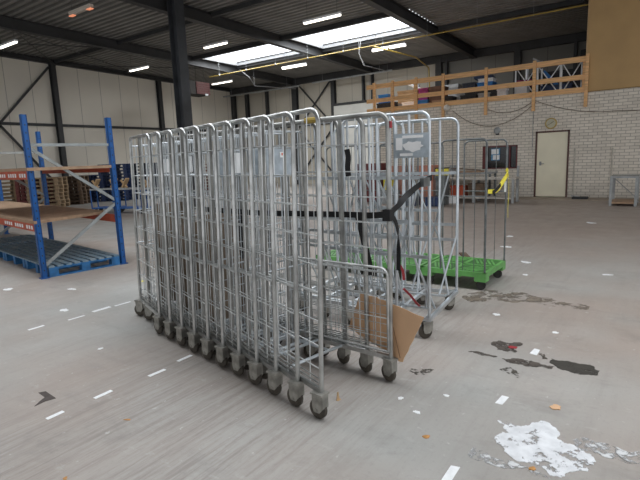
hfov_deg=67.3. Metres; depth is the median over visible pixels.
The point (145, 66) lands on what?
ceiling lamp
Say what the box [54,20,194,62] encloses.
trim
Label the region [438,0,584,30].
trim
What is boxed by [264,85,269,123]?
trim
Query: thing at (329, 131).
trim
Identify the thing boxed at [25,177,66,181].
wooden pallet
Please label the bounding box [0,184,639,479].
floor
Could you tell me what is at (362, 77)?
trim
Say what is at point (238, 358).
roll cage
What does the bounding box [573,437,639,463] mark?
smear
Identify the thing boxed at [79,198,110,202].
pallet
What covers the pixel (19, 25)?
trim
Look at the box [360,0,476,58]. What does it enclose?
beam
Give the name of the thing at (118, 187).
tray
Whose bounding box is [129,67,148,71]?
diffuser
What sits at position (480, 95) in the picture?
storage box
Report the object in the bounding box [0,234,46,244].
pallet
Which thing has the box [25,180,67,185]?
wooden pallet
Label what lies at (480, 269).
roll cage
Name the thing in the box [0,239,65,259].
pallet
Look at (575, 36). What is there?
trim
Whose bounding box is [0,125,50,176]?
trim
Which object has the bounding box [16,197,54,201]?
pallet
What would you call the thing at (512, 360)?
tar patch
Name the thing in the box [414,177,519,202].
workbench
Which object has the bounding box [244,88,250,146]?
trim
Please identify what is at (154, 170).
pallet
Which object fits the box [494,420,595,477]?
paint spill
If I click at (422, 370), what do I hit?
dirt patch
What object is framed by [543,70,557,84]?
pole
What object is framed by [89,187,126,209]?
trolley
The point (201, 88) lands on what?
grille
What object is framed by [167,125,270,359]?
roll cage
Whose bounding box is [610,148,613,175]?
pipe
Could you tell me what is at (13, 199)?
wooden pallet
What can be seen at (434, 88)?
wooden chest
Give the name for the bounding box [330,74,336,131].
column
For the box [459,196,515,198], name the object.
shelf
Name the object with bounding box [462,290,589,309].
dirt patch
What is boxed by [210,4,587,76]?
gas pipe
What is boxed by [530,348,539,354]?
tape strip
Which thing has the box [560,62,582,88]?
frame
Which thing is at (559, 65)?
frame
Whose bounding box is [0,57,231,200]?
wall
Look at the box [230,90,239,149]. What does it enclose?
trim
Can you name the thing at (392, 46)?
diffuser
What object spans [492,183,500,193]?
strap
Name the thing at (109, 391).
tape strip
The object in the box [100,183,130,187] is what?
pallet
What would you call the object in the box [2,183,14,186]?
wooden pallet
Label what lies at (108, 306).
tape strip
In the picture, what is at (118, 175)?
pallet
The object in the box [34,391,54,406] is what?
floor stain
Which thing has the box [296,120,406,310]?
cage
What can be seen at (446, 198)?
pedestal
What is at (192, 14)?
beam
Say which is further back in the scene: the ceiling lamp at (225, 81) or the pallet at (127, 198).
the ceiling lamp at (225, 81)
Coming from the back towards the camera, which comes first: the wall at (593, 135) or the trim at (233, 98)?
the trim at (233, 98)
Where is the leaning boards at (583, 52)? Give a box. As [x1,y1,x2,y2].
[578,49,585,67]
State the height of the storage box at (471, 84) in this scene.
0.260 m
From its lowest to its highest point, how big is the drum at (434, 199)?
0.260 m
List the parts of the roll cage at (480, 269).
cross rod, thin rod, frame, thin rod, frame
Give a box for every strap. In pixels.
[200,207,381,218]
[238,215,243,258]
[344,149,350,175]
[355,218,373,274]
[382,175,431,221]
[393,216,400,270]
[401,265,419,306]
[488,168,507,193]
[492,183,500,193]
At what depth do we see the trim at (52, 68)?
22.52 m
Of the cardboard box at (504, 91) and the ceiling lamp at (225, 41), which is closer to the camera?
the cardboard box at (504, 91)
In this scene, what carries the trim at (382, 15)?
attached to the ceiling
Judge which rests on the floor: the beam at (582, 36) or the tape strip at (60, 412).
the tape strip at (60, 412)
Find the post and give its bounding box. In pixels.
[515,165,519,200]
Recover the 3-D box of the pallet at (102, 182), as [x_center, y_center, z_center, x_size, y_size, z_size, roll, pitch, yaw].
[-9.956,-2.484,21.068,1.200,0.144,0.800,-3,9,-3]
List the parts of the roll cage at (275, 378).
frame, panel, rail, frame, frame, rail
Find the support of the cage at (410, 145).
on the floor
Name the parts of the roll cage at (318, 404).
name plate, panel, frame, rail, frame, frame, rail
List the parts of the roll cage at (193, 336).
frame, panel, rail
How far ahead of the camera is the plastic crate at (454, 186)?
14.74 m
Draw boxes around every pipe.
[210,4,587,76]
[223,76,299,97]
[240,66,295,88]
[312,69,391,83]
[358,34,387,71]
[372,46,429,86]
[572,149,575,196]
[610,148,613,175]
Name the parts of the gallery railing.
post, post, post, post, post, post, post, post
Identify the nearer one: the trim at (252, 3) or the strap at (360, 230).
the strap at (360, 230)
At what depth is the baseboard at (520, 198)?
14.39 m
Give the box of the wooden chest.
[428,86,448,102]
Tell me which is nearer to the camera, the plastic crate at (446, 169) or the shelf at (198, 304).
the shelf at (198, 304)
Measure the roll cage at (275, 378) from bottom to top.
1.704 m
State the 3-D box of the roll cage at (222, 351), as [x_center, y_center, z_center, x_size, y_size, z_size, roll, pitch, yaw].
[-0.720,-0.009,3.734,0.697,1.704,0.751,-11,13,-42]
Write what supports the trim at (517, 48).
attached to the wall at (348, 89)
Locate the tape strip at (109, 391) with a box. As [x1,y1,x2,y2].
[93,390,112,398]
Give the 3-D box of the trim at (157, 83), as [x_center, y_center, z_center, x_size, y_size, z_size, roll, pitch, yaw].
[-8.929,-5.887,27.378,0.240,6.145,0.220,5,12,35]
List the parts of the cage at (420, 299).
frame, frame, frame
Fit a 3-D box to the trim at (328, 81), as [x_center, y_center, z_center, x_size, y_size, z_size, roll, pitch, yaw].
[-0.311,-7.911,27.967,2.658,2.756,0.050,5,12,35]
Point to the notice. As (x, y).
(493, 151)
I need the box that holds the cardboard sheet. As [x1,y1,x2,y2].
[349,294,423,361]
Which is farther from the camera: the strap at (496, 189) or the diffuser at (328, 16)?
the diffuser at (328, 16)
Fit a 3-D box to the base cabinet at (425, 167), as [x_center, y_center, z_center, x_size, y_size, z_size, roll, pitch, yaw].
[3.298,-1.692,14.623,0.530,1.150,0.530,5,12,35]
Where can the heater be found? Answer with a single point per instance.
(197, 89)
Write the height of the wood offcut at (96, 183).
0.308 m
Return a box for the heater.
[190,71,209,96]
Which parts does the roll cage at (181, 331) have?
frame, panel, rail, frame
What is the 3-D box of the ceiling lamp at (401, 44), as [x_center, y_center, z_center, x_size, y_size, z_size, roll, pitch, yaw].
[2.716,-7.923,19.067,1.450,0.658,0.110,5,12,35]
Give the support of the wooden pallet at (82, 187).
on the wooden pallet at (86, 190)
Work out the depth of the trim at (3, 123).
23.76 m
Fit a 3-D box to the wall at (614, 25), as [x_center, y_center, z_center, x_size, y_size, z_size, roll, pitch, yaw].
[13.483,-5.500,9.894,14.030,3.250,0.120,5,12,35]
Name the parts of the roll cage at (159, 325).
frame, rail, panel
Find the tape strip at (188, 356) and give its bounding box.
[177,355,192,361]
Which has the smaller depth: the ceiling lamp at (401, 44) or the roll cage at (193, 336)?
the roll cage at (193, 336)
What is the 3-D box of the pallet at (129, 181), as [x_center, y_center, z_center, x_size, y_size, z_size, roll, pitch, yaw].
[-8.942,-2.542,21.187,1.200,0.144,0.800,-2,9,1]
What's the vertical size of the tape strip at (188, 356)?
0.002 m
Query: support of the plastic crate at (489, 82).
on the shelf board at (477, 92)
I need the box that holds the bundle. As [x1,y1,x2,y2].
[540,83,573,90]
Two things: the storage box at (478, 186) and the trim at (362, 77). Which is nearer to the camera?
the storage box at (478, 186)
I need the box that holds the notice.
[491,148,499,159]
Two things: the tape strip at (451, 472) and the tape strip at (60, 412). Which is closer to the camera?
the tape strip at (451, 472)
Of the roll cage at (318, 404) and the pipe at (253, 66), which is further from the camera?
the pipe at (253, 66)
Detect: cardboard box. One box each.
[397,90,418,103]
[402,101,413,105]
[478,77,495,82]
[497,88,508,95]
[516,86,528,93]
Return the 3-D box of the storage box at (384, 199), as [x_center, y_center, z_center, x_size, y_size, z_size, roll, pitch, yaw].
[2.217,-1.369,15.212,0.480,0.400,0.480,5,12,35]
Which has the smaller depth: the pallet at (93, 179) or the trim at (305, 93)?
the pallet at (93, 179)
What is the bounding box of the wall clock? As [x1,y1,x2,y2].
[545,118,556,128]
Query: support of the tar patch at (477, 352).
on the floor
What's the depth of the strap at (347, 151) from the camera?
3.08 m
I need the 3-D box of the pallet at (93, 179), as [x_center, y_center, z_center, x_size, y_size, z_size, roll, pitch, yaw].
[-9.972,-2.632,21.082,1.200,0.144,0.800,-3,9,-3]
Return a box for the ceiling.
[0,0,587,88]
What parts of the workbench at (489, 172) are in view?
leg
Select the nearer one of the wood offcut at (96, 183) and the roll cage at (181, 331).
the roll cage at (181, 331)
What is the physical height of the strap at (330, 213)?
0.075 m
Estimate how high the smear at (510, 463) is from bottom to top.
0.002 m
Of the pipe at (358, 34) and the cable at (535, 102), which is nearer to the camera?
the cable at (535, 102)
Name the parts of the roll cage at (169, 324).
frame, rail, panel, frame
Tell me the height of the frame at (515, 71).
1.017 m
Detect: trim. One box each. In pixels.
[0,15,293,85]
[0,51,231,91]
[0,66,48,123]
[0,122,205,131]
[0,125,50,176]
[1,31,203,80]
[48,63,68,175]
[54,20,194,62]
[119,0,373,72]
[155,80,168,189]
[166,0,195,206]
[192,12,390,60]
[211,0,273,17]
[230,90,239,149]
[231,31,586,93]
[236,31,421,68]
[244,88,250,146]
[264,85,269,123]
[291,80,299,183]
[298,84,325,116]
[299,81,329,127]
[302,131,329,173]
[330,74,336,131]
[332,100,366,105]
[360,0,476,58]
[361,71,365,99]
[370,74,373,98]
[435,57,442,85]
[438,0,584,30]
[445,56,448,84]
[513,44,521,93]
[573,35,577,68]
[584,0,589,83]
[588,86,639,91]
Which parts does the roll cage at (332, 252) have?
frame, thin rod, thin rod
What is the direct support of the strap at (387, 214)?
attached to the roll cage at (318, 404)
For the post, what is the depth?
14.20 m
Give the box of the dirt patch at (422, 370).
[410,369,433,374]
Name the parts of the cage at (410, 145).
frame, frame, name plate, frame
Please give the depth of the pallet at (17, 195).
18.43 m
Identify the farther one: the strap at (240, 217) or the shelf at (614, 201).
the shelf at (614, 201)
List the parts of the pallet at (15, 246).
bearer frame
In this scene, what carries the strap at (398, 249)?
hanging from the strap at (387, 214)
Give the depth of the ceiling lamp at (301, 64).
22.08 m
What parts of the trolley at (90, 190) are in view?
handle, handle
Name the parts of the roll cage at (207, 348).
frame, panel, rail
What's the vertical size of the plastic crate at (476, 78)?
0.080 m
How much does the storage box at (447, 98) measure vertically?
0.350 m
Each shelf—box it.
[155,202,183,302]
[179,222,204,312]
[201,213,244,322]
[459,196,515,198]
[611,199,633,203]
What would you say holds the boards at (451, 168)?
on the workbench at (489, 172)
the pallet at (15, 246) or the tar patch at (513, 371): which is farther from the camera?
the pallet at (15, 246)
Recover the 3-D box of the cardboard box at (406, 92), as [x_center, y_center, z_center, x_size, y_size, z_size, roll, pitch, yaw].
[3.434,-5.462,18.405,0.780,0.450,0.630,3,11,29]
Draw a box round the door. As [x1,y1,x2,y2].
[533,130,569,196]
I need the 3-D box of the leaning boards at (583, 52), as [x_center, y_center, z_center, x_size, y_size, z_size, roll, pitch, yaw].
[10.222,-6.333,18.478,0.606,2.217,0.667,-10,12,-38]
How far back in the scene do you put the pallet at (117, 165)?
20.72 m
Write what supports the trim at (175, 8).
on the floor
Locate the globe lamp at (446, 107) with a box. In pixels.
[444,105,449,111]
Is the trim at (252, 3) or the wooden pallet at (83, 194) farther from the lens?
the wooden pallet at (83, 194)
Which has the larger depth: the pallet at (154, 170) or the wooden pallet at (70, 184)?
the pallet at (154, 170)
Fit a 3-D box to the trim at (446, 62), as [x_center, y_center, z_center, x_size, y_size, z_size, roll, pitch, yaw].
[6.224,-5.830,23.645,0.100,6.128,0.220,5,12,35]
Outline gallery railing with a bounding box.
[366,53,589,120]
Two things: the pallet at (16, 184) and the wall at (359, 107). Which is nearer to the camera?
the pallet at (16, 184)
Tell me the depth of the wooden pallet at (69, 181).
19.89 m
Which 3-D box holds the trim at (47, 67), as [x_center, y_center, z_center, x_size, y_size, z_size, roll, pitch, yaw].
[-13.120,-6.484,21.392,0.060,2.660,2.417,5,12,35]
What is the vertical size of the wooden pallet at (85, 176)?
0.144 m
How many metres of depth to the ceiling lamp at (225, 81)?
25.75 m
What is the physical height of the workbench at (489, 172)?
0.860 m
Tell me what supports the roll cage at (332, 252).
on the floor
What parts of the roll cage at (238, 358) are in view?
frame, panel, rail, frame, frame, rail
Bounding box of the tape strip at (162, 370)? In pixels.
[148,369,165,376]
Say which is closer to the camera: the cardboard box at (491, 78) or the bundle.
the bundle
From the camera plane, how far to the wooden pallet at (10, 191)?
18.64 m
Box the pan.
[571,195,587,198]
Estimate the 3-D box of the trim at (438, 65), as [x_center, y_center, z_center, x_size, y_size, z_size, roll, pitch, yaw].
[5.897,-5.856,23.875,0.300,6.128,0.220,5,12,35]
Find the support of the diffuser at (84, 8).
attached to the ceiling lamp at (89, 6)
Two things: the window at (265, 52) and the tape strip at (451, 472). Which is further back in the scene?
the window at (265, 52)
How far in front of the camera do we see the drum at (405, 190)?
14.08 m
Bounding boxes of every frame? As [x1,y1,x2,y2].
[515,71,536,93]
[530,68,580,91]
[537,65,560,91]
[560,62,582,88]
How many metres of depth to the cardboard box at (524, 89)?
15.77 m
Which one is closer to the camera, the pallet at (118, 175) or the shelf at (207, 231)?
the shelf at (207, 231)
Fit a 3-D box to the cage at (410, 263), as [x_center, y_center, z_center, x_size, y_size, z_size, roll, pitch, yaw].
[1.028,-0.371,5.858,0.720,1.589,0.730,5,12,36]
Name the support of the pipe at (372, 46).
attached to the gas pipe at (533, 14)
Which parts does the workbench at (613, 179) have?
leg, leg, leg, leg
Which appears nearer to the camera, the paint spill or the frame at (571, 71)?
the paint spill
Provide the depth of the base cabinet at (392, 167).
15.34 m
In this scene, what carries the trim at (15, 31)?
attached to the ceiling
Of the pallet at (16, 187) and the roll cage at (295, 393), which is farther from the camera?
the pallet at (16, 187)
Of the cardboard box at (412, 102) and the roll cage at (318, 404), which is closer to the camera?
the roll cage at (318, 404)
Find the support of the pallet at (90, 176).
on the pallet at (93, 179)
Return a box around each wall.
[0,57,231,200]
[236,41,586,183]
[334,100,397,183]
[373,87,639,197]
[587,0,639,90]
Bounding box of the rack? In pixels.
[0,114,127,279]
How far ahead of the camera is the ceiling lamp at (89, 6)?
13.16 m
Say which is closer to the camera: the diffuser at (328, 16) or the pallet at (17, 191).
the diffuser at (328, 16)
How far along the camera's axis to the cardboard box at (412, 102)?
17.77 m
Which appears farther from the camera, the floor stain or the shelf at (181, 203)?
the shelf at (181, 203)
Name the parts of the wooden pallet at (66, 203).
bearer frame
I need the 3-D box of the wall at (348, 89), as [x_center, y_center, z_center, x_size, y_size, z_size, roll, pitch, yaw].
[8.858,-6.091,21.961,35.500,7.000,0.150,5,12,35]
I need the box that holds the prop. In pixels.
[525,58,548,85]
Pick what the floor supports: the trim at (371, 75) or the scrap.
the scrap
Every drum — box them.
[405,190,420,205]
[424,196,437,206]
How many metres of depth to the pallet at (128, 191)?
20.93 m
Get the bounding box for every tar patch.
[468,351,496,356]
[491,341,522,352]
[500,367,516,374]
[502,358,553,367]
[549,358,598,375]
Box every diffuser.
[0,41,16,48]
[69,6,92,14]
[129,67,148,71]
[204,42,226,48]
[282,64,305,68]
[303,14,340,23]
[372,45,405,51]
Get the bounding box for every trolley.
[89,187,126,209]
[111,187,147,211]
[135,187,170,213]
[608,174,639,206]
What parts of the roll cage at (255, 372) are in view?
name plate, frame, panel, rail, frame, frame, rail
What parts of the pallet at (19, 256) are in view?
bearer frame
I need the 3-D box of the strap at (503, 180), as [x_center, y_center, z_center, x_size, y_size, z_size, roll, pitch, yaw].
[1.905,-0.633,5.119,0.047,0.250,0.652,5,12,35]
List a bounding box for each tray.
[89,187,121,190]
[111,187,140,189]
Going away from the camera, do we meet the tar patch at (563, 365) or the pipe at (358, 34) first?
the tar patch at (563, 365)
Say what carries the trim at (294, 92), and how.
attached to the wall at (348, 89)
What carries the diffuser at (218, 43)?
attached to the ceiling lamp at (225, 41)
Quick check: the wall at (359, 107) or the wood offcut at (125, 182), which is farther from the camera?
the wall at (359, 107)
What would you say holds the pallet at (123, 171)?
on the pallet at (118, 175)
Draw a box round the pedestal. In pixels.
[435,175,449,204]
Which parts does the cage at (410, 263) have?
frame, thin rod, frame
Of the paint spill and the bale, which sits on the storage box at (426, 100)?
the bale
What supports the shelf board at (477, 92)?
on the storage box at (493, 93)
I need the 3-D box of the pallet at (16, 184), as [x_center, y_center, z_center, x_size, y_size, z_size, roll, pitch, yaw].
[-11.055,-2.204,18.761,1.200,0.144,0.800,-3,9,-4]
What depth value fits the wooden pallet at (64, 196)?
18.42 m
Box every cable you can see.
[453,102,535,125]
[535,100,633,111]
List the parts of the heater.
casing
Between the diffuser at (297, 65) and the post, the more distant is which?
the diffuser at (297, 65)
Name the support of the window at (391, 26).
attached to the ceiling
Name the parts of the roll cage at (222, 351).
frame, panel, rail, frame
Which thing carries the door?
in the wall at (593, 135)
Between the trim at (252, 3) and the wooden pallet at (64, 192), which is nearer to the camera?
the trim at (252, 3)
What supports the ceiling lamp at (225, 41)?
hanging from the ceiling
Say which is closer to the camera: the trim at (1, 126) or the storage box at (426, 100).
the storage box at (426, 100)
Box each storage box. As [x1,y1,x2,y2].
[376,102,397,107]
[381,190,399,203]
[418,99,428,103]
[445,96,456,100]
[460,94,477,99]
[462,82,476,88]
[468,183,487,195]
[478,92,490,97]
[490,90,496,95]
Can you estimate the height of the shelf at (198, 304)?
0.750 m
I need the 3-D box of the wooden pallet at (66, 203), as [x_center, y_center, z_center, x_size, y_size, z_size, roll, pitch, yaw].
[-10.572,-1.355,18.814,1.200,0.144,0.800,-2,9,0]
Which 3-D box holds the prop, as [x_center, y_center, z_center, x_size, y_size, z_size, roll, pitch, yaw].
[7.245,-5.426,16.239,0.914,1.376,0.196,5,12,35]
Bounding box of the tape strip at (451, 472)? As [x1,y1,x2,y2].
[441,465,459,479]
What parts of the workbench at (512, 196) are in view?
leg, leg, leg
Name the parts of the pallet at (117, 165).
bearer frame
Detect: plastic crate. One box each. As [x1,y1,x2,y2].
[378,94,394,102]
[435,167,449,174]
[449,196,455,202]
[450,185,467,195]
[474,75,494,80]
[477,81,496,86]
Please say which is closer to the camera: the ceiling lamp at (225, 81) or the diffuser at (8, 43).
the diffuser at (8, 43)
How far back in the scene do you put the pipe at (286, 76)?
28.67 m
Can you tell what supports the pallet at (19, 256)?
on the floor
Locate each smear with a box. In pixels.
[468,448,549,478]
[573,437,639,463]
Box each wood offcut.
[91,179,100,187]
[120,178,128,187]
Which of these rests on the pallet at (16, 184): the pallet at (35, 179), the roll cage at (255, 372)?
the pallet at (35, 179)
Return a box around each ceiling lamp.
[0,18,17,48]
[68,0,93,16]
[129,59,148,71]
[203,33,227,48]
[211,74,231,84]
[282,54,306,68]
[303,0,341,23]
[372,34,405,51]
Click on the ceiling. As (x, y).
(113, 19)
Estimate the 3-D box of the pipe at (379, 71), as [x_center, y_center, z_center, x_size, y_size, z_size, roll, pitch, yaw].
[1.557,-8.817,25.206,4.901,0.643,0.090,5,12,35]
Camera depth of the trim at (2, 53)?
23.78 m
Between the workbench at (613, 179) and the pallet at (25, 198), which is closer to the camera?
the workbench at (613, 179)
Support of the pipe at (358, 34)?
attached to the ceiling
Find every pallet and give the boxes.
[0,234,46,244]
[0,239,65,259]
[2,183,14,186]
[2,186,25,190]
[3,190,26,194]
[3,194,26,197]
[4,197,26,200]
[4,243,89,267]
[15,179,52,182]
[15,182,52,185]
[15,186,53,189]
[15,190,53,193]
[16,194,53,197]
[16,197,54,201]
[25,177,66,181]
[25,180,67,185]
[25,248,119,277]
[26,184,68,189]
[26,188,68,193]
[26,191,68,197]
[27,195,68,200]
[28,198,69,203]
[42,202,69,206]
[58,179,88,183]
[59,175,88,179]
[59,182,89,186]
[59,186,89,190]
[59,189,89,194]
[64,193,89,197]
[70,196,89,200]
[70,199,90,204]
[76,175,109,178]
[76,178,109,181]
[77,181,109,184]
[78,195,111,198]
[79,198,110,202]
[91,191,111,194]
[98,170,130,174]
[99,173,130,177]
[99,177,130,180]
[99,180,130,184]
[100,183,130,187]
[101,193,131,197]
[101,196,131,200]
[103,164,129,166]
[105,190,131,194]
[116,167,128,170]
[130,169,157,172]
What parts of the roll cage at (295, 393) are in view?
name plate, panel, frame, rail, frame, frame, rail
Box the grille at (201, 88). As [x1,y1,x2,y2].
[195,81,209,94]
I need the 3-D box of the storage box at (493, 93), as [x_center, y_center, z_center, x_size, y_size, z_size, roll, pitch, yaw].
[6.125,-4.909,16.457,0.430,0.360,0.530,5,12,35]
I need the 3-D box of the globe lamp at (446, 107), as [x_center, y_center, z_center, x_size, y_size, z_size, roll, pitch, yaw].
[4.335,-4.461,16.433,0.216,0.323,0.216,-6,10,-20]
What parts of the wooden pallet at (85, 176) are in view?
bearer frame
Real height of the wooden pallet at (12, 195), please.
0.144 m
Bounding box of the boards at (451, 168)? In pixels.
[451,168,483,172]
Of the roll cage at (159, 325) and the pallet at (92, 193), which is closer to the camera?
the roll cage at (159, 325)
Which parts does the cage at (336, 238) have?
frame, frame, frame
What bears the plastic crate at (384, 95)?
on the storage box at (379, 105)
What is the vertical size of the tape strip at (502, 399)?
0.002 m
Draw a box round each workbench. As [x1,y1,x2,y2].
[414,171,497,199]
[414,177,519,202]
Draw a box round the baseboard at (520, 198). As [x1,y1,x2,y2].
[459,197,639,200]
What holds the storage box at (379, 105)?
on the floor
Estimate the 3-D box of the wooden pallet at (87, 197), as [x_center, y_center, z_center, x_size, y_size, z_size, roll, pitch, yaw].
[-10.332,-1.721,20.081,1.200,0.144,0.800,-2,9,-1]
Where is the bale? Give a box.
[418,87,428,99]
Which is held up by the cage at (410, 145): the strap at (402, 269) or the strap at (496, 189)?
the strap at (402, 269)
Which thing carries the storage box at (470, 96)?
on the floor
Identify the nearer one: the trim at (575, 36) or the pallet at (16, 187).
the pallet at (16, 187)
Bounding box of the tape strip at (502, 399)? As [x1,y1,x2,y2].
[495,395,508,404]
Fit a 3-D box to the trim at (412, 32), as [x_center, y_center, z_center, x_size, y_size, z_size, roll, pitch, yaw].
[0.074,-8.499,21.648,10.600,0.120,0.120,5,12,35]
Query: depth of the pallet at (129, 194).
21.01 m
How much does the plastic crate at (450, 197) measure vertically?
0.200 m
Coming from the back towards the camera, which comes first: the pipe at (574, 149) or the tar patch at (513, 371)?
the pipe at (574, 149)
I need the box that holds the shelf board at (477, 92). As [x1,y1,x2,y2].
[459,89,496,95]
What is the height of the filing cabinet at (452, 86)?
0.950 m
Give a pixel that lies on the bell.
(497, 130)
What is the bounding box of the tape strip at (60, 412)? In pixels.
[45,411,63,419]
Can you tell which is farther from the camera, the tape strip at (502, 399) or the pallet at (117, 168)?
the pallet at (117, 168)
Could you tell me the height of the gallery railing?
1.490 m
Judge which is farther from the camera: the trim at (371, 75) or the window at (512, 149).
the trim at (371, 75)
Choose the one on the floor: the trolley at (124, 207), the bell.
the trolley at (124, 207)
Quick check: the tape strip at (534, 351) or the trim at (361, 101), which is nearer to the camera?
the tape strip at (534, 351)
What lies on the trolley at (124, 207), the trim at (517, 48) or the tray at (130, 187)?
the tray at (130, 187)
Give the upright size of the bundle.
0.280 m
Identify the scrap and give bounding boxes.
[549,404,560,409]
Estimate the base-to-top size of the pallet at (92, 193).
0.144 m
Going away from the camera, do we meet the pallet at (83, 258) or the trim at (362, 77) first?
the pallet at (83, 258)
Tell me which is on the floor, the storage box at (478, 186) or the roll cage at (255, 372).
the roll cage at (255, 372)
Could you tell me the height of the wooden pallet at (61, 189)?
0.144 m
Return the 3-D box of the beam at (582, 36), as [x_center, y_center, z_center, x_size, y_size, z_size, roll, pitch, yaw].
[8.651,-8.563,21.388,35.500,0.340,0.200,5,12,35]
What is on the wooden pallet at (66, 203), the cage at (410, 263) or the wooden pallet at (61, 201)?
the wooden pallet at (61, 201)
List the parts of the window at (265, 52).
pane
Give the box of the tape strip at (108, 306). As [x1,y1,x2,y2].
[92,306,109,311]
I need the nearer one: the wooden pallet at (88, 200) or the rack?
the rack
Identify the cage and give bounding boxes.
[129,133,214,333]
[139,131,218,338]
[148,129,242,345]
[157,127,251,351]
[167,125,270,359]
[180,123,289,366]
[193,120,308,375]
[206,118,329,384]
[221,115,350,394]
[239,111,373,405]
[257,107,397,418]
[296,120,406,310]
[321,116,427,316]
[341,110,459,337]
[421,138,507,289]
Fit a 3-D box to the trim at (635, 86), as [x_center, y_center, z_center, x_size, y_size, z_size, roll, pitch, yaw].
[13.449,-5.463,9.848,14.030,3.205,0.015,5,12,35]
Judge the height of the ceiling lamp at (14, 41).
0.858 m
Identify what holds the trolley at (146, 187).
on the floor
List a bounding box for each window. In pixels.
[204,44,299,65]
[291,17,415,48]
[482,145,517,168]
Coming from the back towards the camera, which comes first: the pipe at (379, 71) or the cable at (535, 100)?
the pipe at (379, 71)
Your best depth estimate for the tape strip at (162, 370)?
3.37 m
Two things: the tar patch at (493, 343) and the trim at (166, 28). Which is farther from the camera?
the trim at (166, 28)
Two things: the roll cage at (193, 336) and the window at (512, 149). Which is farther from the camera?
the window at (512, 149)
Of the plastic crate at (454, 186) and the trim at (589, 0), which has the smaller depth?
the trim at (589, 0)
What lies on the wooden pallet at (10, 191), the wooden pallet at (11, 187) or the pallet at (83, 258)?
the wooden pallet at (11, 187)
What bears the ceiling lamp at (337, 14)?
hanging from the ceiling
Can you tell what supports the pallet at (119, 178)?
on the pallet at (129, 181)
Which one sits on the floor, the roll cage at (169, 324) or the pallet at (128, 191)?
the roll cage at (169, 324)
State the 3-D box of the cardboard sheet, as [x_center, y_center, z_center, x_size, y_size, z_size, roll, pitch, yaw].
[0.410,0.565,3.129,0.584,0.411,0.036,6,12,40]
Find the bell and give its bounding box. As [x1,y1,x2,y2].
[494,127,500,134]
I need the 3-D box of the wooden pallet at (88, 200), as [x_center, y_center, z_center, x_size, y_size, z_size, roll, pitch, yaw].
[-10.301,-1.576,20.078,1.200,0.144,0.800,-2,9,0]
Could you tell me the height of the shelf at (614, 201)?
0.040 m
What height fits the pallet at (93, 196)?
0.144 m
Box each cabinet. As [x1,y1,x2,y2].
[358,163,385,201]
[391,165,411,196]
[419,165,438,203]
[445,84,461,96]
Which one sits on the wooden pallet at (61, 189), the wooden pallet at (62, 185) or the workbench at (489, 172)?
the wooden pallet at (62, 185)
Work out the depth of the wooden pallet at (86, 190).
19.71 m
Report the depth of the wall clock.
14.73 m
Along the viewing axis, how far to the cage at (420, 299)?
4.22 m
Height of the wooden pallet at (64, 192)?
0.144 m

